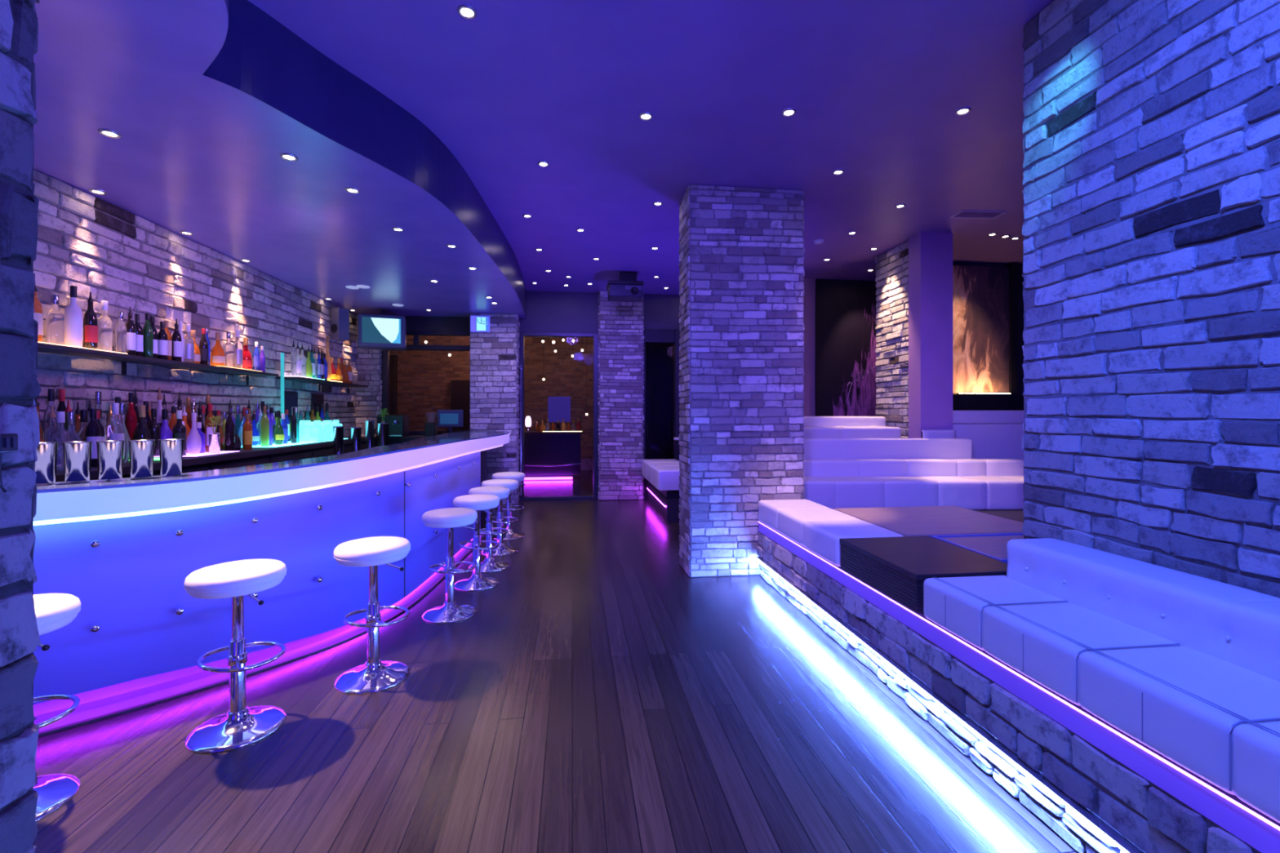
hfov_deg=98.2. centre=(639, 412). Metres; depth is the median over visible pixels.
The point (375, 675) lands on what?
bar stool
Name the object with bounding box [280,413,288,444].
bottle
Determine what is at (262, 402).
bottle
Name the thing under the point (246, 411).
bottle
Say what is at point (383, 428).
canister
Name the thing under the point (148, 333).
bottle
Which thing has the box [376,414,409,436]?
coffee machine
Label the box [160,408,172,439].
bottle
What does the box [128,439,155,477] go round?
steel cup
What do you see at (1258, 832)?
ledge
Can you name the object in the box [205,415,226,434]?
bunch
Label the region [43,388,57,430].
bottle
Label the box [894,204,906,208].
recessed light
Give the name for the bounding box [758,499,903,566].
bench
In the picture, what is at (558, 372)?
doorway
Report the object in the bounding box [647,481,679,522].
platform
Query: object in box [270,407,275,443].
bottle
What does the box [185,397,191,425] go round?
bottle
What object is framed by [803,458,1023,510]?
lounge sofa
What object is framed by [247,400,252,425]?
bottle
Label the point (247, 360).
bottle
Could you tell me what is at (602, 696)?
floor
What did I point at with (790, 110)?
recessed light
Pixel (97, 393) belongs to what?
bottle
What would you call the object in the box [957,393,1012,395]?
picture light
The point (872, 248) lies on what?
recessed light
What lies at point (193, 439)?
bottle
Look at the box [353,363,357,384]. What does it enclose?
bottle
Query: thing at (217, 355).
bottle
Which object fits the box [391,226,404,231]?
recessed light
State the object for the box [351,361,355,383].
bottle
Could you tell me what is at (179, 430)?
bottle
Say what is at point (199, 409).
bottle
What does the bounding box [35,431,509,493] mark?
countertop
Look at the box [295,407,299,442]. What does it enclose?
bottle
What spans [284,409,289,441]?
bottle
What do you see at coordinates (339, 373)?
bottle
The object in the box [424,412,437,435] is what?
grinder
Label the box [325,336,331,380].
bottle
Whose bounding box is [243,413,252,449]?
bottle
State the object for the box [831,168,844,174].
recessed light
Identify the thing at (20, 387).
pillar
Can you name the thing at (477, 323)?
exit sign
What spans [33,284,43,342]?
bottle
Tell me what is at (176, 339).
bottle
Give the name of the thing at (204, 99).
ceiling
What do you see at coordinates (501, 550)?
bar stool
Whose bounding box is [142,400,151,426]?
bottle
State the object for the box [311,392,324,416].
mirror
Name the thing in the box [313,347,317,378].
bottle
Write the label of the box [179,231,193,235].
recessed light
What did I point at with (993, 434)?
wall
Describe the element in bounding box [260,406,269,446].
bottle
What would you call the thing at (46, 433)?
bottle
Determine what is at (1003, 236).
recessed light
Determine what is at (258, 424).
bottle
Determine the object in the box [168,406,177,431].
bottle
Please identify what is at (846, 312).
mural
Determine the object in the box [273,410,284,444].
bottle
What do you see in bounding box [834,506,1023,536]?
table
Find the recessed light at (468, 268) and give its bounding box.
[467,266,477,270]
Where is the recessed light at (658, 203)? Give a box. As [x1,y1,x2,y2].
[653,201,662,205]
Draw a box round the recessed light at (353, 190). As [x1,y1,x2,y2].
[344,186,359,193]
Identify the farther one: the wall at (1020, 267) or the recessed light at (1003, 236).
the wall at (1020, 267)
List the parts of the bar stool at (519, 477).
seat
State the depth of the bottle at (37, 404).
3.57 m
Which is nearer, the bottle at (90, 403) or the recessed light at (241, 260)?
the bottle at (90, 403)
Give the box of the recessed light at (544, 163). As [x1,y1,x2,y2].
[537,160,549,167]
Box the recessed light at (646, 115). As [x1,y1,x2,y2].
[639,111,653,120]
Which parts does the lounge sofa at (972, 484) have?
seat, backrest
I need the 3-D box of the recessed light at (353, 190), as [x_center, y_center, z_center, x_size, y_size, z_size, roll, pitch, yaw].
[-2.067,-1.595,3.989,0.100,0.011,0.100,0,0,-7]
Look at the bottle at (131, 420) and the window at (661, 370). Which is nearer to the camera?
the bottle at (131, 420)
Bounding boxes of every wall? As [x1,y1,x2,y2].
[33,168,357,436]
[355,314,382,436]
[406,335,413,344]
[519,290,679,333]
[803,278,872,416]
[875,240,908,438]
[952,262,1023,395]
[952,410,1023,459]
[1021,0,1279,598]
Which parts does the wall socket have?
plate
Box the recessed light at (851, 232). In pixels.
[847,231,857,235]
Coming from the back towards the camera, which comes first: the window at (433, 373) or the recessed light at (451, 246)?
the window at (433, 373)
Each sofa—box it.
[803,416,901,438]
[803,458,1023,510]
[923,537,1279,823]
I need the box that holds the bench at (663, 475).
[641,458,679,498]
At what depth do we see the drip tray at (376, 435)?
8.60 m
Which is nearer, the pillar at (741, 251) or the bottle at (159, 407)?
the bottle at (159, 407)
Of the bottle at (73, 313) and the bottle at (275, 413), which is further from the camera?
the bottle at (275, 413)
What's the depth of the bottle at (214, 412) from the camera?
4.87 m
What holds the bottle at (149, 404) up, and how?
on the countertop at (255, 456)
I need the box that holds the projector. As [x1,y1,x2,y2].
[606,271,644,302]
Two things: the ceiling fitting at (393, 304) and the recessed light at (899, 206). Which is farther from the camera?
the ceiling fitting at (393, 304)
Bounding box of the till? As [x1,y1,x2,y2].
[436,409,463,434]
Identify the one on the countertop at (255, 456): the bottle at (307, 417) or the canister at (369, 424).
the bottle at (307, 417)
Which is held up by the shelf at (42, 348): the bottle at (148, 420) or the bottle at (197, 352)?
the bottle at (197, 352)
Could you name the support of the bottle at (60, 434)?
on the countertop at (255, 456)
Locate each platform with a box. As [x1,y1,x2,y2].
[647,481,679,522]
[756,510,1279,852]
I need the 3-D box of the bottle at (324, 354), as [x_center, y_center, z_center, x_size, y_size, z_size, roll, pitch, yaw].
[-4.318,-0.615,7.588,0.075,0.380,0.073,0,0,35]
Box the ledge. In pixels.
[757,521,1279,852]
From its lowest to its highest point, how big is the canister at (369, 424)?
0.423 m
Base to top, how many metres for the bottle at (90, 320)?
0.409 m
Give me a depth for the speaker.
8.02 m
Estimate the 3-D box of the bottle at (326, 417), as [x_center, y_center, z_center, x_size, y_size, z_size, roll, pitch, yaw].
[-4.363,0.113,7.732,0.114,0.485,0.112,0,0,17]
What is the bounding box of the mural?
[815,279,876,416]
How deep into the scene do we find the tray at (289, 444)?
5.93 m
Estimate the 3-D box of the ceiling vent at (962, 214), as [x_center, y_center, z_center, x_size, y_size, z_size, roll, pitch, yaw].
[3.526,-2.064,5.789,0.480,0.012,0.200,0,0,-4]
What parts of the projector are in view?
casing, lid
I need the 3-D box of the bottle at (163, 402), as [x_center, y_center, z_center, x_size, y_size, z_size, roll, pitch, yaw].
[-4.036,0.100,4.705,0.074,0.512,0.072,0,0,43]
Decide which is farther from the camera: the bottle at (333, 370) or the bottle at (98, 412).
the bottle at (333, 370)
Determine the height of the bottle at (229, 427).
0.416 m
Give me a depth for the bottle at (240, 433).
5.57 m
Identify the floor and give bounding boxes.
[33,497,1078,852]
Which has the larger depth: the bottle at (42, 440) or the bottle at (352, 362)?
the bottle at (352, 362)
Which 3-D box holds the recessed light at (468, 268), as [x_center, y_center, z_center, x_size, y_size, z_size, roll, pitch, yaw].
[-1.857,-1.595,6.151,0.100,0.011,0.100,0,0,-7]
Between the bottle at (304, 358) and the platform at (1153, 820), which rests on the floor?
the platform at (1153, 820)
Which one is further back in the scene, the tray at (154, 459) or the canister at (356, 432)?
the canister at (356, 432)
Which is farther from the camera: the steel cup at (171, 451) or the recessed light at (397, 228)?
the recessed light at (397, 228)
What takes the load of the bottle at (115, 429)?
on the countertop at (255, 456)
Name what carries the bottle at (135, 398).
on the countertop at (255, 456)
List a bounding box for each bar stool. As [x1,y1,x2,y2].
[33,593,80,822]
[183,559,286,753]
[333,536,410,694]
[421,507,477,623]
[453,493,499,591]
[468,485,511,572]
[480,479,518,555]
[492,471,525,540]
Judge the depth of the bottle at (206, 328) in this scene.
5.15 m
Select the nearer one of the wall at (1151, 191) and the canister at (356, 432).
the wall at (1151, 191)
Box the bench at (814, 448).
[803,438,972,459]
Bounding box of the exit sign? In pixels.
[470,315,489,332]
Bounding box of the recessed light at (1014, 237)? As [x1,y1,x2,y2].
[1010,236,1020,239]
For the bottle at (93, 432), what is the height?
0.380 m
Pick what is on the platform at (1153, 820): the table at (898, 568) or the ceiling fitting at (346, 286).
the table at (898, 568)
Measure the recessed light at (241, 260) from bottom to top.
0.011 m
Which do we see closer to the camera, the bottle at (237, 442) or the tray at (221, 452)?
the tray at (221, 452)
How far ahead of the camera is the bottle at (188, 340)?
4.86 m
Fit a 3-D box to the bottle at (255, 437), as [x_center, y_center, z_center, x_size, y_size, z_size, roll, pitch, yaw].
[-4.010,0.181,5.761,0.101,0.325,0.098,0,0,37]
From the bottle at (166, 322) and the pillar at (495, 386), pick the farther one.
the pillar at (495, 386)
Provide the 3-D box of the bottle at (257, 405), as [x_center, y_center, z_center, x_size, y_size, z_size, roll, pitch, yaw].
[-4.178,0.128,6.059,0.068,0.456,0.067,0,0,23]
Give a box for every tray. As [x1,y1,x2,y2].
[37,342,128,355]
[128,457,159,462]
[153,450,240,457]
[216,365,262,372]
[240,438,348,448]
[376,435,402,436]
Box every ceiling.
[33,0,526,318]
[248,0,1053,294]
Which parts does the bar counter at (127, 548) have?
panel, floor trim, panel, panel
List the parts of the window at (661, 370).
pane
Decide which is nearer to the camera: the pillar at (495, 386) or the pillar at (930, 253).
the pillar at (930, 253)
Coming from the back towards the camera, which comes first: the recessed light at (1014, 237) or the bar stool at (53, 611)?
the recessed light at (1014, 237)
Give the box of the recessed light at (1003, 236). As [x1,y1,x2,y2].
[1000,235,1010,238]
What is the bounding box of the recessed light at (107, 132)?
[97,128,121,138]
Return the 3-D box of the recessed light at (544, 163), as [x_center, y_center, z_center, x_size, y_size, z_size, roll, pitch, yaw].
[-0.804,-2.064,4.617,0.100,0.011,0.100,0,0,-7]
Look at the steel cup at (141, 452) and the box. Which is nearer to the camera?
the steel cup at (141, 452)
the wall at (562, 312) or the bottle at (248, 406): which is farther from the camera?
the wall at (562, 312)
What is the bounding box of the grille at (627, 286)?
[625,284,641,289]
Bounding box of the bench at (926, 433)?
[921,429,955,438]
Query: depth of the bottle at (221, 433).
5.39 m
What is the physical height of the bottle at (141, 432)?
0.399 m
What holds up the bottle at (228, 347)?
on the tray at (216, 366)
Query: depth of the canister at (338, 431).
6.21 m
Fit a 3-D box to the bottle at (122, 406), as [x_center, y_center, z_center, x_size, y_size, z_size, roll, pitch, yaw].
[-3.668,0.146,3.928,0.100,0.420,0.098,0,0,44]
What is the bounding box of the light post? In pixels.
[280,352,284,414]
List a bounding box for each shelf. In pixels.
[37,342,278,385]
[275,376,368,393]
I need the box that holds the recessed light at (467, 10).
[457,4,476,19]
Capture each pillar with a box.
[0,0,41,852]
[470,312,519,504]
[597,290,644,500]
[678,184,804,577]
[908,231,952,438]
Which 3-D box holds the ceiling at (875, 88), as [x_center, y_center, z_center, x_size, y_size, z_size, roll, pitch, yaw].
[0.703,-2.120,6.634,15.000,0.100,19.000,0,0,-7]
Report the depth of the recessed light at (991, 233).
6.43 m
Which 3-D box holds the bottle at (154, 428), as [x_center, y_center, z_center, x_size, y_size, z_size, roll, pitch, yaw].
[-3.829,0.157,4.369,0.086,0.374,0.085,0,0,20]
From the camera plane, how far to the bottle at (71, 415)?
3.52 m
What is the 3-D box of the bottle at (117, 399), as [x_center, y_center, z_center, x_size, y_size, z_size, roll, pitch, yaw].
[-3.961,0.120,4.208,0.100,0.472,0.097,0,0,18]
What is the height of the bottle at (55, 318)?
0.330 m
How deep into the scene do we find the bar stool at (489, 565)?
5.34 m
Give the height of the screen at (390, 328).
0.375 m
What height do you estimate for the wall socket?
0.085 m
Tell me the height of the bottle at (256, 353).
0.330 m
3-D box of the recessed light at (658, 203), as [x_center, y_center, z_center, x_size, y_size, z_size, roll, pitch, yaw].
[0.177,-2.064,5.492,0.100,0.011,0.100,0,0,-7]
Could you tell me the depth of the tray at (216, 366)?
5.49 m
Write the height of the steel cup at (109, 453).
0.201 m
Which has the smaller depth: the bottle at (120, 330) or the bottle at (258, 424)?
the bottle at (120, 330)
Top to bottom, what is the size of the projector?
0.385 m
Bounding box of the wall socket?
[0,433,17,492]
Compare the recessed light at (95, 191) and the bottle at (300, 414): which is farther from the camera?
the bottle at (300, 414)
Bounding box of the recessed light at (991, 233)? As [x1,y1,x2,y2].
[986,232,997,235]
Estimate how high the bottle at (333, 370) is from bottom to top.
0.340 m
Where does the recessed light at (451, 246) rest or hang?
in the ceiling at (204, 99)
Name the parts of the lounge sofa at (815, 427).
backrest, seat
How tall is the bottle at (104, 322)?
0.370 m
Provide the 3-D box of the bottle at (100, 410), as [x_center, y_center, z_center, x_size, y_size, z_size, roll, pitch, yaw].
[-3.811,0.167,3.905,0.075,0.379,0.073,0,0,17]
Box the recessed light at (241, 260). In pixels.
[240,258,251,262]
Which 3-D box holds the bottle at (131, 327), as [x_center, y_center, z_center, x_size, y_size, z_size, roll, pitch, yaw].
[-3.898,-0.617,4.241,0.069,0.383,0.067,0,0,43]
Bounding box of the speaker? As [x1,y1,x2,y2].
[330,307,349,341]
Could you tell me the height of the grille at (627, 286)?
0.060 m
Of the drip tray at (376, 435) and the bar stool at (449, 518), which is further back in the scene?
the drip tray at (376, 435)
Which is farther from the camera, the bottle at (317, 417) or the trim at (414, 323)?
the trim at (414, 323)
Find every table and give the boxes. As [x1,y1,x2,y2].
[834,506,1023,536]
[839,536,1007,613]
[928,533,1023,563]
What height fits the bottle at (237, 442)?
0.240 m
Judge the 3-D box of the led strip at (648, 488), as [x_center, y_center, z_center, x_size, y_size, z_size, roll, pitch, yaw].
[0.239,1.287,8.516,0.022,0.026,1.850,0,0,-7]
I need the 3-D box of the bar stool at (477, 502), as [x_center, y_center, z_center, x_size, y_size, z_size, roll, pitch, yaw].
[-1.426,1.116,4.843,0.393,0.768,0.393,0,0,-27]
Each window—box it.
[381,331,470,434]
[642,328,679,461]
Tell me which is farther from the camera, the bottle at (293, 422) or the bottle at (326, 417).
the bottle at (326, 417)
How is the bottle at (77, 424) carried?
on the countertop at (255, 456)
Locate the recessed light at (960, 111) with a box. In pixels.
[954,106,971,115]
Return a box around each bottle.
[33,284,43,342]
[35,397,43,437]
[36,411,45,442]
[42,405,57,442]
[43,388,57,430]
[45,294,64,345]
[50,411,71,471]
[57,388,66,412]
[64,285,82,347]
[64,400,76,432]
[66,411,81,441]
[74,402,80,433]
[77,409,88,440]
[83,291,97,349]
[84,408,101,466]
[87,400,92,424]
[94,391,106,426]
[96,408,106,440]
[96,410,105,440]
[97,300,112,351]
[105,405,112,440]
[106,403,124,463]
[114,311,127,353]
[115,396,120,420]
[119,403,130,462]
[124,306,136,355]
[124,392,137,439]
[132,404,151,439]
[133,388,138,425]
[134,313,143,356]
[142,313,153,357]
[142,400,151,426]
[146,408,160,456]
[147,400,151,417]
[150,315,158,358]
[156,387,163,426]
[157,321,168,359]
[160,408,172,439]
[161,394,169,423]
[164,320,172,359]
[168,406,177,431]
[171,318,182,361]
[172,410,186,455]
[177,391,182,413]
[178,321,184,361]
[182,406,191,453]
[184,324,194,363]
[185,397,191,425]
[186,413,201,453]
[188,404,196,429]
[191,329,200,364]
[191,396,197,422]
[195,422,204,453]
[197,400,204,433]
[199,328,208,364]
[200,405,204,427]
[204,327,210,364]
[204,395,210,419]
[204,403,215,452]
[210,332,225,366]
[212,410,219,434]
[217,410,224,448]
[222,331,233,367]
[222,412,226,448]
[224,405,235,450]
[226,399,235,424]
[232,329,243,368]
[234,424,240,450]
[235,404,241,435]
[238,407,247,446]
[242,337,252,369]
[242,409,251,448]
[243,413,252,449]
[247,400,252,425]
[252,413,259,445]
[253,342,259,370]
[255,403,259,422]
[255,408,262,444]
[259,346,265,372]
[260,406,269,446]
[261,401,264,416]
[266,408,272,445]
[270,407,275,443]
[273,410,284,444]
[274,412,277,425]
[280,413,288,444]
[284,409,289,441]
[290,340,296,376]
[290,407,297,443]
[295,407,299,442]
[296,342,302,376]
[298,408,302,421]
[300,343,306,377]
[304,404,311,421]
[306,345,312,377]
[309,404,316,421]
[310,347,315,377]
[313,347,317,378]
[315,405,321,421]
[316,347,321,378]
[320,348,324,379]
[320,404,324,421]
[323,353,327,380]
[324,403,330,420]
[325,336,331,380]
[330,357,336,381]
[336,358,342,382]
[339,357,344,382]
[343,360,348,382]
[346,360,351,383]
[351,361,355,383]
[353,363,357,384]
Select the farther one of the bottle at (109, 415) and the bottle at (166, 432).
the bottle at (166, 432)
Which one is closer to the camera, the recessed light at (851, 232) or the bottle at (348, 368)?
the recessed light at (851, 232)
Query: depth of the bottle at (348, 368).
8.40 m
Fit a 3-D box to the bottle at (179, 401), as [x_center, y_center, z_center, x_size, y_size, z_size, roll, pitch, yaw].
[-4.049,0.089,4.879,0.073,0.534,0.072,0,0,24]
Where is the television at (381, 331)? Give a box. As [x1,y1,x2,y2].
[357,308,406,351]
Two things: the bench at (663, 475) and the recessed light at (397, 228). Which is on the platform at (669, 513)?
the bench at (663, 475)
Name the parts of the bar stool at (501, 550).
seat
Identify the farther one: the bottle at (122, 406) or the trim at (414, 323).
the trim at (414, 323)
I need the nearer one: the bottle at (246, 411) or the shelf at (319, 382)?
the bottle at (246, 411)
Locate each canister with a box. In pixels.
[332,426,344,455]
[351,426,361,452]
[364,420,374,448]
[377,422,389,446]
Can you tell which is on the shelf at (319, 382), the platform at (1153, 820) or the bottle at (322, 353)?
the bottle at (322, 353)
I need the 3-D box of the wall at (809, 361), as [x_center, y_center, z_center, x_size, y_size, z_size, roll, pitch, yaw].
[4.208,-0.535,8.874,5.900,3.070,0.200,0,0,-7]
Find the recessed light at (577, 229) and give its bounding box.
[576,228,584,231]
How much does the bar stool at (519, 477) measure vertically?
0.768 m
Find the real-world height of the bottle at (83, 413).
0.374 m
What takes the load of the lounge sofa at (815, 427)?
on the platform at (1153, 820)
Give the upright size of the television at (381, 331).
0.610 m
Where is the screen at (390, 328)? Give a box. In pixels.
[370,317,400,343]
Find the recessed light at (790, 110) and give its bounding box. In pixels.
[781,107,795,116]
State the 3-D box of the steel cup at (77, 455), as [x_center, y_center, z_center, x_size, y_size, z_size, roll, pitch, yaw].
[-2.890,0.252,2.849,0.114,0.201,0.114,0,0,-7]
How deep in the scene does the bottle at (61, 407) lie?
3.75 m
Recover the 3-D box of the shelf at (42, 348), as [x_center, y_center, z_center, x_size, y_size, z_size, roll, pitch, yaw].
[-3.932,-0.360,4.367,0.250,0.130,3.620,0,0,-7]
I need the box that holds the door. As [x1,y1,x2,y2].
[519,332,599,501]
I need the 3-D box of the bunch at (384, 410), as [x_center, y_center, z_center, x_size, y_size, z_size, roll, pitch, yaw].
[-3.311,0.052,7.154,0.166,0.218,0.175,0,0,37]
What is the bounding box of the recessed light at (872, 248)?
[869,247,878,250]
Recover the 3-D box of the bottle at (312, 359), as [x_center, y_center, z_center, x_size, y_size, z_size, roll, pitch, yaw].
[-4.275,-0.650,7.226,0.080,0.426,0.077,0,0,38]
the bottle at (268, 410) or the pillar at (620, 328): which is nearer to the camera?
the bottle at (268, 410)
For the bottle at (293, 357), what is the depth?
6.73 m
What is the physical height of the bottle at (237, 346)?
0.400 m
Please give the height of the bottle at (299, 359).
0.426 m
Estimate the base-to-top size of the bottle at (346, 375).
0.340 m
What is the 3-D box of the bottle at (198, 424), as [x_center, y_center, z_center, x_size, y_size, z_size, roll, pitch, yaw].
[-3.731,0.214,4.691,0.086,0.260,0.085,0,0,24]
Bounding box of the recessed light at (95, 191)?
[88,188,107,195]
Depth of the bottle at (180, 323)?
4.79 m
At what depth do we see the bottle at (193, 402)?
5.05 m
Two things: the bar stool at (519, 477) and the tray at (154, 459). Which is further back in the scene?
the bar stool at (519, 477)
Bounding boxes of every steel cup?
[34,441,58,484]
[62,440,93,481]
[95,440,124,479]
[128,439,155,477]
[158,439,184,475]
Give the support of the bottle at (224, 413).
on the countertop at (255, 456)
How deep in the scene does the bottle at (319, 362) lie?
7.42 m
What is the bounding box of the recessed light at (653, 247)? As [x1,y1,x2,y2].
[650,246,658,249]
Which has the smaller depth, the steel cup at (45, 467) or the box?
the steel cup at (45, 467)
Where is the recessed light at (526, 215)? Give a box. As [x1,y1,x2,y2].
[522,213,532,217]
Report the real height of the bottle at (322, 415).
0.473 m
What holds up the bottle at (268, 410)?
on the tray at (289, 444)
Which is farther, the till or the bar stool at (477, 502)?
the till
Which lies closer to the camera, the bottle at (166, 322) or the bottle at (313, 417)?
the bottle at (166, 322)
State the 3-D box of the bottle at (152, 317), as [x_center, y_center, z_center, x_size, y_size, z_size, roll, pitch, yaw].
[-3.938,-0.600,4.480,0.069,0.350,0.067,0,0,28]
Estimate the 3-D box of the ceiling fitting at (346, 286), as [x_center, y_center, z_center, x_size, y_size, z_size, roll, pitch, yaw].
[-3.674,-1.593,7.088,0.160,0.014,0.160,0,0,-7]
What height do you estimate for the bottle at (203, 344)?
0.340 m
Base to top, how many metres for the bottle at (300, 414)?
0.401 m
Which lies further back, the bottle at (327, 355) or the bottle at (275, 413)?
the bottle at (327, 355)
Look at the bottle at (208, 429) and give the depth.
4.76 m
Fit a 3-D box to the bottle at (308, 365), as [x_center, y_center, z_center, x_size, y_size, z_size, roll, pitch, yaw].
[-4.258,-0.650,7.129,0.091,0.426,0.090,0,0,22]
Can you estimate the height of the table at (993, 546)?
0.195 m
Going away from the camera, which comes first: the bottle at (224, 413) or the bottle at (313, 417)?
the bottle at (224, 413)
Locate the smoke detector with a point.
(817, 241)
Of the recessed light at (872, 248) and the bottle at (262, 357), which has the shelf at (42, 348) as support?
the bottle at (262, 357)
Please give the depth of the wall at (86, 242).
4.79 m
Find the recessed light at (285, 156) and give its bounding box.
[280,152,298,161]
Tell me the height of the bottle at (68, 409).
0.435 m
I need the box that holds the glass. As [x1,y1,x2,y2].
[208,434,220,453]
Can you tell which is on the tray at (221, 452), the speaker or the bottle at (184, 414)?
the bottle at (184, 414)
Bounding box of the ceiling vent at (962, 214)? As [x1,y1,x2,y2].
[950,209,1006,218]
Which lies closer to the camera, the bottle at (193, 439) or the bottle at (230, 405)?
the bottle at (193, 439)
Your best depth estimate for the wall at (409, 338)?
13.80 m
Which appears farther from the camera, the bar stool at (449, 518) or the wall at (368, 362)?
the wall at (368, 362)
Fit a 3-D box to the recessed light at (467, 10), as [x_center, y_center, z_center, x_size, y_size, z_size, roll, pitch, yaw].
[-0.893,-2.064,2.863,0.100,0.011,0.100,0,0,-7]
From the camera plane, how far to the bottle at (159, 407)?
4.61 m
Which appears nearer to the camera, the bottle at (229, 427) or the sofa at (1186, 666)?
the sofa at (1186, 666)
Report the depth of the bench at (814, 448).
6.24 m
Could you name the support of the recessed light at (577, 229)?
in the ceiling at (875, 88)
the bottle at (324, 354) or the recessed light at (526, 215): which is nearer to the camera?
the recessed light at (526, 215)
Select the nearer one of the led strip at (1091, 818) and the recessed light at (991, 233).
the led strip at (1091, 818)
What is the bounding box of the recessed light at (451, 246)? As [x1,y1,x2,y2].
[446,244,457,248]
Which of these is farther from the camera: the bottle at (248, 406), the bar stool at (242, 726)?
the bottle at (248, 406)
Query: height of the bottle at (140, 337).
0.340 m
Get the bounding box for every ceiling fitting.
[345,285,359,288]
[355,284,369,288]
[392,303,403,306]
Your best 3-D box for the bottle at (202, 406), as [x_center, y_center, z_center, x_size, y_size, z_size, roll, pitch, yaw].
[-4.060,0.146,5.153,0.100,0.420,0.097,0,0,28]
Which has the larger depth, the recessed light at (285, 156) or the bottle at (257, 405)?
the bottle at (257, 405)
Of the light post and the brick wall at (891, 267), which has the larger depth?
the brick wall at (891, 267)
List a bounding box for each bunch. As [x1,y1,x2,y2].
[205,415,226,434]
[376,408,388,422]
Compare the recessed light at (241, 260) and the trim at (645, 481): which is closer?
the recessed light at (241, 260)
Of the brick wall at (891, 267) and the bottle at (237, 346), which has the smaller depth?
the bottle at (237, 346)
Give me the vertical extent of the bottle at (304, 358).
0.426 m
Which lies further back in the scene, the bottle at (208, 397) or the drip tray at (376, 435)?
the drip tray at (376, 435)
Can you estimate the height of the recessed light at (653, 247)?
0.011 m
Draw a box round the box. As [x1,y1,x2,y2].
[299,419,342,441]
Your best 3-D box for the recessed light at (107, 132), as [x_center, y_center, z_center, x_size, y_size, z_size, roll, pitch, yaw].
[-3.036,-1.595,3.176,0.100,0.011,0.100,0,0,-7]
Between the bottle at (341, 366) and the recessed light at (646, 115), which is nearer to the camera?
the recessed light at (646, 115)
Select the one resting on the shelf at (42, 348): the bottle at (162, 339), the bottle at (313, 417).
the bottle at (162, 339)
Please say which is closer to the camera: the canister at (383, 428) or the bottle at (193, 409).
the bottle at (193, 409)
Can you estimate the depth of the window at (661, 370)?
9.73 m
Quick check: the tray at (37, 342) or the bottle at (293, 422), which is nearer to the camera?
the tray at (37, 342)
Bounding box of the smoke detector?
[813,239,824,244]
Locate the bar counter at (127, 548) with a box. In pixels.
[33,431,509,737]
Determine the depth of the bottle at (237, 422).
5.69 m
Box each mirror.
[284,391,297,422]
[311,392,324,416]
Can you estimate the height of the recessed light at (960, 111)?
0.011 m
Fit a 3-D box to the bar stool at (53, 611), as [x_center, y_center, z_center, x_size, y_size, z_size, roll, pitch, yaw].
[-2.391,1.116,2.096,0.393,0.768,0.393,0,0,43]
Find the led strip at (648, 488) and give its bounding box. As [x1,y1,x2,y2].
[647,487,666,506]
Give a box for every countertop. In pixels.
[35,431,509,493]
[54,436,365,482]
[373,435,429,447]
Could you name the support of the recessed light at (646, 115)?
in the ceiling at (875, 88)
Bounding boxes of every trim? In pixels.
[404,315,470,435]
[642,476,648,497]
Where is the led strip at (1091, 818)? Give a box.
[755,556,1144,852]
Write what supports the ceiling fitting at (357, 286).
attached to the ceiling at (204, 99)
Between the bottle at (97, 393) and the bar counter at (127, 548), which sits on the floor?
the bar counter at (127, 548)
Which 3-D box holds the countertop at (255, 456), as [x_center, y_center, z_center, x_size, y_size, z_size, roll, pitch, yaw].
[-3.868,0.928,5.397,0.575,1.144,5.450,0,0,-7]
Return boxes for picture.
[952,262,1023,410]

